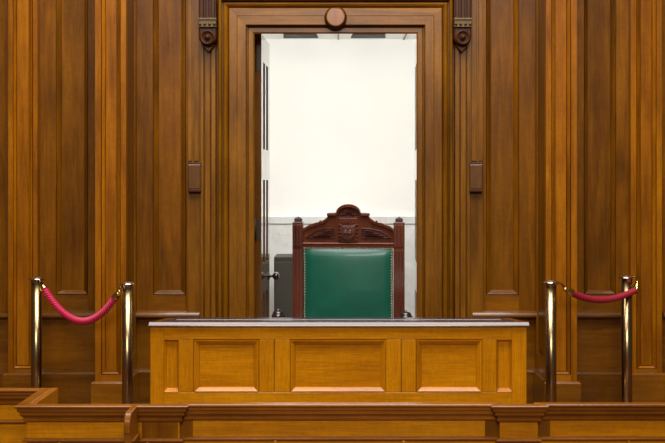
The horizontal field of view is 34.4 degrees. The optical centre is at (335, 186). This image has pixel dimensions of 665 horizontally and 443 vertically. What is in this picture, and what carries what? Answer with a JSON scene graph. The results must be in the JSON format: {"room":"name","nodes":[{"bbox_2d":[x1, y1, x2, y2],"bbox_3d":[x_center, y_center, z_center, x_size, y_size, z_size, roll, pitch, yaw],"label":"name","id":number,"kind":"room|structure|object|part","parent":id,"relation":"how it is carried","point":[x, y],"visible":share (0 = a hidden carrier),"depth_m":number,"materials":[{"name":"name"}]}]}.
{"room":"courtroom","nodes":[
{"label":"courtroom","id":0,"kind":"room"},
{"bbox_2d":[0,0,664,370],"bbox_3d":[0.000,-0.300,6.548,5.406,3.600,0.103,0,0,0],"label":"wall","id":1,"kind":"structure","parent":0,"point":[67,27],"depth_m":6.51,"materials":[{"name":"brown wood"}]},
{"bbox_2d":[0,371,7,387],"bbox_3d":[-2.345,1.309,6.491,0.739,0.381,0.030,0,0,0],"label":"baseboard","id":2,"kind":"structure","parent":1,"relation":"attached to","point":[1,372],"depth_m":6.48,"materials":[{"name":"brown wood"}]},
{"bbox_2d":[0,311,7,317],"bbox_3d":[-2.345,0.772,6.481,0.739,0.047,0.043,0,0,0],"label":"trim","id":3,"kind":"structure","parent":1,"relation":"attached to","point":[3,314],"depth_m":6.46,"materials":[{"name":"brown wood"}]},
{"bbox_2d":[3,0,39,387],"bbox_3d":[-1.885,-0.300,6.483,0.216,3.600,0.134,0,0,0],"label":"trim","id":4,"kind":"structure","parent":1,"relation":"attached to","point":[23,15],"depth_m":6.45,"materials":[{"name":"orange wood"}]},
{"bbox_2d":[42,371,94,403],"bbox_3d":[-1.630,1.309,6.491,0.400,0.381,0.030,0,0,0],"label":"baseboard","id":5,"kind":"structure","parent":1,"relation":"attached to","point":[74,387],"depth_m":6.48,"materials":[{"name":"brown wood"}]},
{"bbox_2d":[42,311,94,317],"bbox_3d":[-1.630,0.772,6.481,0.400,0.047,0.043,0,0,0],"label":"trim","id":6,"kind":"structure","parent":1,"relation":"attached to","point":[45,314],"depth_m":6.46,"materials":[{"name":"brown wood"}]},
{"bbox_2d":[91,0,139,403],"bbox_3d":[-1.294,-0.300,6.344,0.216,3.600,0.413,0,0,0],"label":"pilaster","id":7,"kind":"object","parent":1,"relation":"attached to","point":[115,20],"depth_m":6.17,"materials":[{"name":"orange wood"}]},
{"bbox_2d":[137,369,149,403],"bbox_3d":[-1.036,1.303,6.491,0.424,0.393,0.030,0,0,0],"label":"baseboard","id":8,"kind":"structure","parent":1,"relation":"attached to","point":[144,373],"depth_m":6.48,"materials":[{"name":"brown wood"}]},
{"bbox_2d":[136,311,199,317],"bbox_3d":[-1.036,0.772,6.481,0.424,0.047,0.043,0,0,0],"label":"trim","id":9,"kind":"structure","parent":1,"relation":"attached to","point":[139,314],"depth_m":6.46,"materials":[{"name":"brown wood"}]},
{"bbox_2d":[188,162,200,191],"bbox_3d":[-0.850,-0.060,6.456,0.080,0.177,0.044,0,0,0],"label":"wooden plaque","id":10,"kind":"object","parent":1,"relation":"attached to","point":[194,168],"visible":1,"depth_m":6.43,"materials":[{"name":"brown wood"}]},
{"bbox_2d":[187,0,217,316],"bbox_3d":[-0.803,-0.300,6.485,0.192,3.600,0.070,0,0,0],"label":"trim","id":11,"kind":"structure","parent":1,"relation":"attached to","point":[202,65],"depth_m":6.47,"materials":[{"name":"brown wood"}]},
{"bbox_2d":[198,0,217,51],"bbox_3d":[-0.764,-1.084,6.398,0.110,0.552,0.104,0,0,0],"label":"corbel","id":12,"kind":"object","parent":1,"relation":"attached to","point":[207,20],"visible":1,"depth_m":6.36,"materials":[{"name":"brown wood"}]},
{"bbox_3d":[-0.764,-1.180,6.406,0.102,0.361,0.088,0,0,0],"label":"stem","id":13,"kind":"part","parent":12,"relation":"part of","materials":[{"name":"brown wood"}]},
{"bbox_2d":[203,45,214,51],"bbox_3d":[-0.764,-0.835,6.433,0.073,0.055,0.035,0,0,0],"label":"pendant","id":14,"kind":"object","parent":12,"relation":"attached to","point":[210,47],"depth_m":6.41,"materials":[{"name":"brown wood"}]},
{"bbox_2d":[254,34,279,316],"bbox_3d":[-0.438,0.270,6.885,0.117,2.440,0.508,0,0,2],"label":"door","id":15,"kind":"structure","parent":1,"relation":"in","point":[262,275],"depth_m":6.70,"materials":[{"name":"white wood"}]},
{"bbox_3d":[-0.476,-0.512,6.798,0.039,0.546,0.115,0,0,2],"label":"panel","id":16,"kind":"part","parent":15,"relation":"part of","materials":[{"name":"brown wood"}]},
{"bbox_3d":[-0.476,0.217,6.798,0.039,0.524,0.115,0,0,2],"label":"panel","id":17,"kind":"part","parent":15,"relation":"part of","materials":[{"name":"brown wood"}]},
{"bbox_3d":[-0.476,1.004,6.798,0.039,0.671,0.115,0,0,2],"label":"panel","id":18,"kind":"part","parent":15,"relation":"part of","materials":[{"name":"brown wood"}]},
{"bbox_3d":[-0.469,-0.512,6.983,0.039,0.546,0.115,0,0,2],"label":"panel","id":19,"kind":"part","parent":15,"relation":"part of","materials":[{"name":"brown wood"}]},
{"bbox_3d":[-0.469,0.217,6.983,0.039,0.524,0.115,0,0,2],"label":"panel","id":20,"kind":"part","parent":15,"relation":"part of","materials":[{"name":"brown wood"}]},
{"bbox_3d":[-0.469,1.004,6.983,0.039,0.671,0.115,0,0,2],"label":"panel","id":21,"kind":"part","parent":15,"relation":"part of","materials":[{"name":"brown wood"}]},
{"bbox_3d":[-0.408,0.588,7.083,0.073,0.056,0.056,0,0,2],"label":"knob","id":22,"kind":"part","parent":15,"relation":"part of","materials":[{"name":"black"}]},
{"bbox_2d":[218,0,452,316],"bbox_3d":[-0.003,0.181,6.504,1.407,2.637,0.192,0,0,0],"label":"trim","id":23,"kind":"structure","parent":1,"relation":"attached to","point":[238,20],"depth_m":6.42,"materials":[{"name":"brown wood"}]},
{"bbox_2d":[324,7,346,29],"bbox_3d":[-0.002,-1.009,6.407,0.133,0.129,0.066,0,0,0],"label":"roundel","id":24,"kind":"object","parent":1,"relation":"attached to","point":[335,18],"visible":1,"depth_m":6.37,"materials":[{"name":"brown wood"}]},
{"bbox_2d":[414,37,416,316],"bbox_3d":[0.535,0.270,6.885,0.044,2.440,0.508,0,0,2],"label":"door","id":25,"kind":"structure","parent":1,"relation":"in","point":[415,44],"depth_m":7.04,"materials":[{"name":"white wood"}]},
{"bbox_3d":[0.537,-0.512,6.981,0.039,0.546,0.115,0,0,2],"label":"panel","id":26,"kind":"part","parent":25,"relation":"part of","materials":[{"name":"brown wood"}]},
{"bbox_3d":[0.537,0.217,6.981,0.039,0.524,0.115,0,0,2],"label":"panel","id":27,"kind":"part","parent":25,"relation":"part of","materials":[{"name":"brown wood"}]},
{"bbox_3d":[0.530,-0.512,6.797,0.039,0.546,0.115,0,0,2],"label":"panel","id":28,"kind":"part","parent":25,"relation":"part of","materials":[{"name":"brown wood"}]},
{"bbox_3d":[0.530,0.217,6.797,0.039,0.524,0.115,0,0,2],"label":"panel","id":29,"kind":"part","parent":25,"relation":"part of","materials":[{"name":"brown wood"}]},
{"bbox_2d":[453,0,472,52],"bbox_3d":[0.754,-1.084,6.398,0.110,0.552,0.104,0,0,0],"label":"corbel","id":30,"kind":"object","parent":1,"relation":"attached to","point":[462,20],"visible":1,"depth_m":6.36,"materials":[{"name":"brown wood"}]},
{"bbox_2d":[455,45,467,52],"bbox_3d":[0.754,-0.835,6.433,0.073,0.055,0.035,0,0,0],"label":"pendant","id":31,"kind":"object","parent":30,"relation":"attached to","point":[460,47],"depth_m":6.41,"materials":[{"name":"brown wood"}]},
{"bbox_3d":[0.754,-1.180,6.406,0.102,0.361,0.088,0,0,0],"label":"stem","id":32,"kind":"part","parent":30,"relation":"part of","materials":[{"name":"brown wood"}]},
{"bbox_2d":[453,0,482,316],"bbox_3d":[0.794,-0.300,6.485,0.192,3.600,0.070,0,0,0],"label":"trim","id":33,"kind":"structure","parent":1,"relation":"attached to","point":[468,64],"depth_m":6.47,"materials":[{"name":"brown wood"}]},
{"bbox_2d":[469,162,482,191],"bbox_3d":[0.842,-0.060,6.456,0.080,0.177,0.044,0,0,0],"label":"wooden plaque","id":34,"kind":"object","parent":1,"relation":"attached to","point":[475,168],"visible":1,"depth_m":6.43,"materials":[{"name":"brown wood"}]},
{"bbox_2d":[472,311,535,317],"bbox_3d":[1.036,0.772,6.481,0.424,0.047,0.043,0,0,0],"label":"trim","id":35,"kind":"structure","parent":1,"relation":"attached to","point":[502,314],"depth_m":6.46,"materials":[{"name":"brown wood"}]},
{"bbox_2d":[527,369,534,403],"bbox_3d":[1.036,1.303,6.491,0.424,0.393,0.030,0,0,0],"label":"baseboard","id":36,"kind":"structure","parent":1,"relation":"attached to","point":[529,371],"depth_m":6.48,"materials":[{"name":"brown wood"}]},
{"bbox_2d":[532,0,580,403],"bbox_3d":[1.294,-0.300,6.344,0.216,3.600,0.413,0,0,0],"label":"pilaster","id":37,"kind":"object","parent":1,"relation":"attached to","point":[555,20],"depth_m":6.17,"materials":[{"name":"orange wood"}]},
{"bbox_2d":[577,371,620,401],"bbox_3d":[1.630,1.309,6.491,0.400,0.381,0.030,0,0,0],"label":"baseboard","id":38,"kind":"structure","parent":1,"relation":"attached to","point":[596,386],"depth_m":6.48,"materials":[{"name":"brown wood"}]},
{"bbox_2d":[577,311,620,317],"bbox_3d":[1.630,0.772,6.481,0.400,0.047,0.043,0,0,0],"label":"trim","id":39,"kind":"structure","parent":1,"relation":"attached to","point":[580,314],"depth_m":6.46,"materials":[{"name":"brown wood"}]},
{"bbox_2d":[628,0,664,401],"bbox_3d":[1.867,-0.300,6.483,0.228,3.600,0.134,0,0,0],"label":"trim","id":40,"kind":"structure","parent":1,"relation":"attached to","point":[644,16],"depth_m":6.45,"materials":[{"name":"orange wood"}]},
{"bbox_2d":[262,34,416,39],"bbox_3d":[0.000,-1.351,8.100,3.200,0.098,3.000,0,0,0],"label":"ceiling","id":41,"kind":"structure","parent":0,"point":[266,36],"depth_m":9.34,"materials":[{"name":"white paint"}]},
{"bbox_2d":[283,34,317,37],"bbox_3d":[-0.308,-1.306,9.280,0.309,0.007,0.259,0,0,0],"label":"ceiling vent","id":42,"kind":"object","parent":41,"relation":"in","point":[284,35],"visible":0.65,"depth_m":9.29,"materials":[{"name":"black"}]},
{"bbox_2d":[351,34,385,37],"bbox_3d":[0.282,-1.306,9.280,0.309,0.007,0.259,0,0,0],"label":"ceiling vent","id":43,"kind":"object","parent":41,"relation":"in","point":[353,35],"visible":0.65,"depth_m":9.29,"materials":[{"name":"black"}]},
{"bbox_2d":[266,39,415,216],"bbox_3d":[0.000,0.095,9.550,3.200,2.810,0.100,0,0,0],"label":"wall","id":44,"kind":"structure","parent":0,"point":[341,111],"depth_m":9.50,"materials":[{"name":"white paint"}]},
{"bbox_2d":[269,217,413,316],"bbox_3d":[0.000,0.881,9.475,3.000,1.239,0.050,0,0,0],"label":"trim","id":45,"kind":"structure","parent":44,"relation":"attached to","point":[280,228],"depth_m":9.46,"materials":[{"name":"paint"}]},
{"bbox_3d":[0.000,1.550,4.650,8.400,0.100,10.100,0,0,0],"label":"floor","id":46,"kind":"structure","parent":0,"visible":0},
{"bbox_2d":[28,276,44,387],"bbox_3d":[-1.732,1.008,6.200,0.320,0.984,0.320,0,0,0],"label":"stanchion","id":47,"kind":"object","parent":46,"relation":"on","point":[36,294],"visible":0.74,"depth_m":6.17,"materials":[{"name":"gold metal"}]},
{"bbox_2d":[40,282,121,324],"bbox_3d":[-1.450,0.652,6.061,0.615,0.257,0.047,0,0,29],"label":"rope","id":48,"kind":"object","parent":47,"relation":"hanging from","point":[102,312],"visible":1,"depth_m":6.04,"materials":[{"name":"red fabric"}]},
{"bbox_2d":[119,281,135,403],"bbox_3d":[-1.151,1.010,5.920,0.320,0.980,0.320,0,0,0],"label":"stanchion","id":49,"kind":"object","parent":46,"relation":"on","point":[127,286],"visible":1,"depth_m":5.89,"materials":[{"name":"gold metal"}]},
{"bbox_2d":[124,405,139,442],"bbox_3d":[-0.667,1.112,3.491,0.033,0.777,0.143,0,0,0],"label":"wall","id":50,"kind":"structure","parent":46,"relation":"on","point":[131,434],"depth_m":3.46,"materials":[{"name":"brown wood"}]},
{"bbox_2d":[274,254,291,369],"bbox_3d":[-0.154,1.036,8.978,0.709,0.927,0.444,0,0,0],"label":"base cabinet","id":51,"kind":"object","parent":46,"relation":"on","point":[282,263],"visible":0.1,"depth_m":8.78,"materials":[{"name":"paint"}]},
{"bbox_3d":[-0.328,1.029,8.792,0.338,0.822,0.016,0,0,0],"label":"door","id":52,"kind":"part","parent":51,"relation":"part of","materials":[{"name":"paint"}]},
{"bbox_2d":[0,388,664,442],"bbox_3d":[-0.064,1.112,3.709,3.443,0.776,0.330,0,0,0],"label":"barrier","id":53,"kind":"object","parent":46,"relation":"on","point":[27,415],"visible":1,"depth_m":3.59,"materials":[{"name":"brown wood"}]},
{"bbox_3d":[-0.064,0.753,3.706,3.443,0.058,0.324,0,0,0],"label":"cap rail","id":54,"kind":"part","parent":53,"relation":"part of","materials":[{"name":"brown wood"}]},
{"bbox_2d":[149,317,528,403],"bbox_3d":[0.012,1.050,5.052,1.732,0.899,0.536,0,0,0],"label":"desk","id":55,"kind":"object","parent":46,"relation":"on","point":[193,359],"visible":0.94,"depth_m":4.80,"materials":[{"name":"brown wood"}]},
{"bbox_3d":[-0.738,0.801,4.808,0.066,0.237,0.020,0,0,0],"label":"strip panel","id":56,"kind":"part","parent":55,"relation":"part of","materials":[{"name":"brown wood"}]},
{"bbox_3d":[-0.491,0.801,4.809,0.294,0.237,0.022,0,0,0],"label":"panel","id":57,"kind":"part","parent":55,"relation":"part of","materials":[{"name":"brown wood"}]},
{"bbox_3d":[0.009,0.801,4.809,0.430,0.237,0.022,0,0,0],"label":"panel","id":58,"kind":"part","parent":55,"relation":"part of","materials":[{"name":"brown wood"}]},
{"bbox_3d":[0.506,0.801,4.809,0.297,0.237,0.022,0,0,0],"label":"panel","id":59,"kind":"part","parent":55,"relation":"part of","materials":[{"name":"brown wood"}]},
{"bbox_3d":[0.753,0.801,4.808,0.069,0.237,0.020,0,0,0],"label":"strip panel","id":60,"kind":"part","parent":55,"relation":"part of","materials":[{"name":"brown wood"}]},
{"bbox_2d":[271,204,412,316],"bbox_3d":[0.047,0.799,5.919,0.757,1.402,0.535,0,0,5],"label":"chair","id":61,"kind":"object","parent":46,"relation":"on","point":[348,263],"visible":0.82,"depth_m":6.12,"materials":[{"name":"green leather"}]},
{"bbox_3d":[-0.310,0.705,5.757,0.074,0.103,0.074,0,0,5],"label":"arm knob","id":62,"kind":"part","parent":61,"relation":"part of","materials":[{"name":"black"}]},
{"bbox_3d":[-0.217,0.850,6.178,0.060,1.299,0.065,0,0,5],"label":"post","id":63,"kind":"part","parent":61,"relation":"part of","materials":[{"name":"brown wood"}]},
{"bbox_3d":[-0.092,0.263,6.142,0.174,0.058,0.020,0,0,5],"label":"carved panel","id":64,"kind":"part","parent":61,"relation":"part of","materials":[{"name":"brown wood"}]},
{"bbox_3d":[0.070,0.333,6.151,0.528,0.029,0.058,0,0,5],"label":"rail","id":65,"kind":"part","parent":61,"relation":"part of","materials":[{"name":"brown wood"}]},
{"bbox_3d":[0.071,0.222,6.159,0.520,0.240,0.042,0,0,5],"label":"crest rail","id":66,"kind":"part","parent":61,"relation":"part of","materials":[{"name":"brown wood"}]},
{"bbox_3d":[0.070,0.177,6.154,0.520,0.158,0.059,0,0,5],"label":"crest moulding","id":67,"kind":"part","parent":61,"relation":"part of","materials":[{"name":"brown wood"}]},
{"bbox_2d":[304,248,392,316],"bbox_3d":[0.069,0.643,6.141,0.511,0.594,0.074,0,0,5],"label":"cushion","id":68,"kind":"object","parent":61,"relation":"on","point":[339,282],"depth_m":6.11,"materials":[{"name":"green leather"}]},
{"bbox_3d":[0.231,0.263,6.114,0.174,0.058,0.020,0,0,5],"label":"carved panel","id":69,"kind":"part","parent":61,"relation":"part of","materials":[{"name":"brown wood"}]},
{"bbox_3d":[0.360,0.850,6.127,0.063,1.299,0.065,0,0,5],"label":"post","id":70,"kind":"part","parent":61,"relation":"part of","materials":[{"name":"brown wood"}]},
{"bbox_3d":[0.370,0.705,5.697,0.074,0.103,0.074,0,0,5],"label":"arm knob","id":71,"kind":"part","parent":61,"relation":"part of","materials":[{"name":"black"}]},
{"bbox_2d":[542,280,559,401],"bbox_3d":[1.187,1.006,5.920,0.320,0.988,0.320,0,0,0],"label":"stanchion","id":72,"kind":"object","parent":46,"relation":"on","point":[551,285],"visible":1,"depth_m":5.89,"materials":[{"name":"gold metal"}]},
{"bbox_2d":[618,275,635,401],"bbox_3d":[1.681,1.004,6.200,0.320,0.992,0.320,0,0,0],"label":"stanchion","id":73,"kind":"object","parent":46,"relation":"on","point":[626,280],"visible":0.68,"depth_m":6.17,"materials":[{"name":"gold metal"}]},
{"bbox_2d":[557,276,639,302],"bbox_3d":[1.490,0.586,6.050,0.606,0.142,0.049,0,0,-29],"label":"rope","id":74,"kind":"object","parent":73,"relation":"hanging from","point":[636,288],"visible":1,"depth_m":6.05,"materials":[{"name":"red fabric"}]}
]}

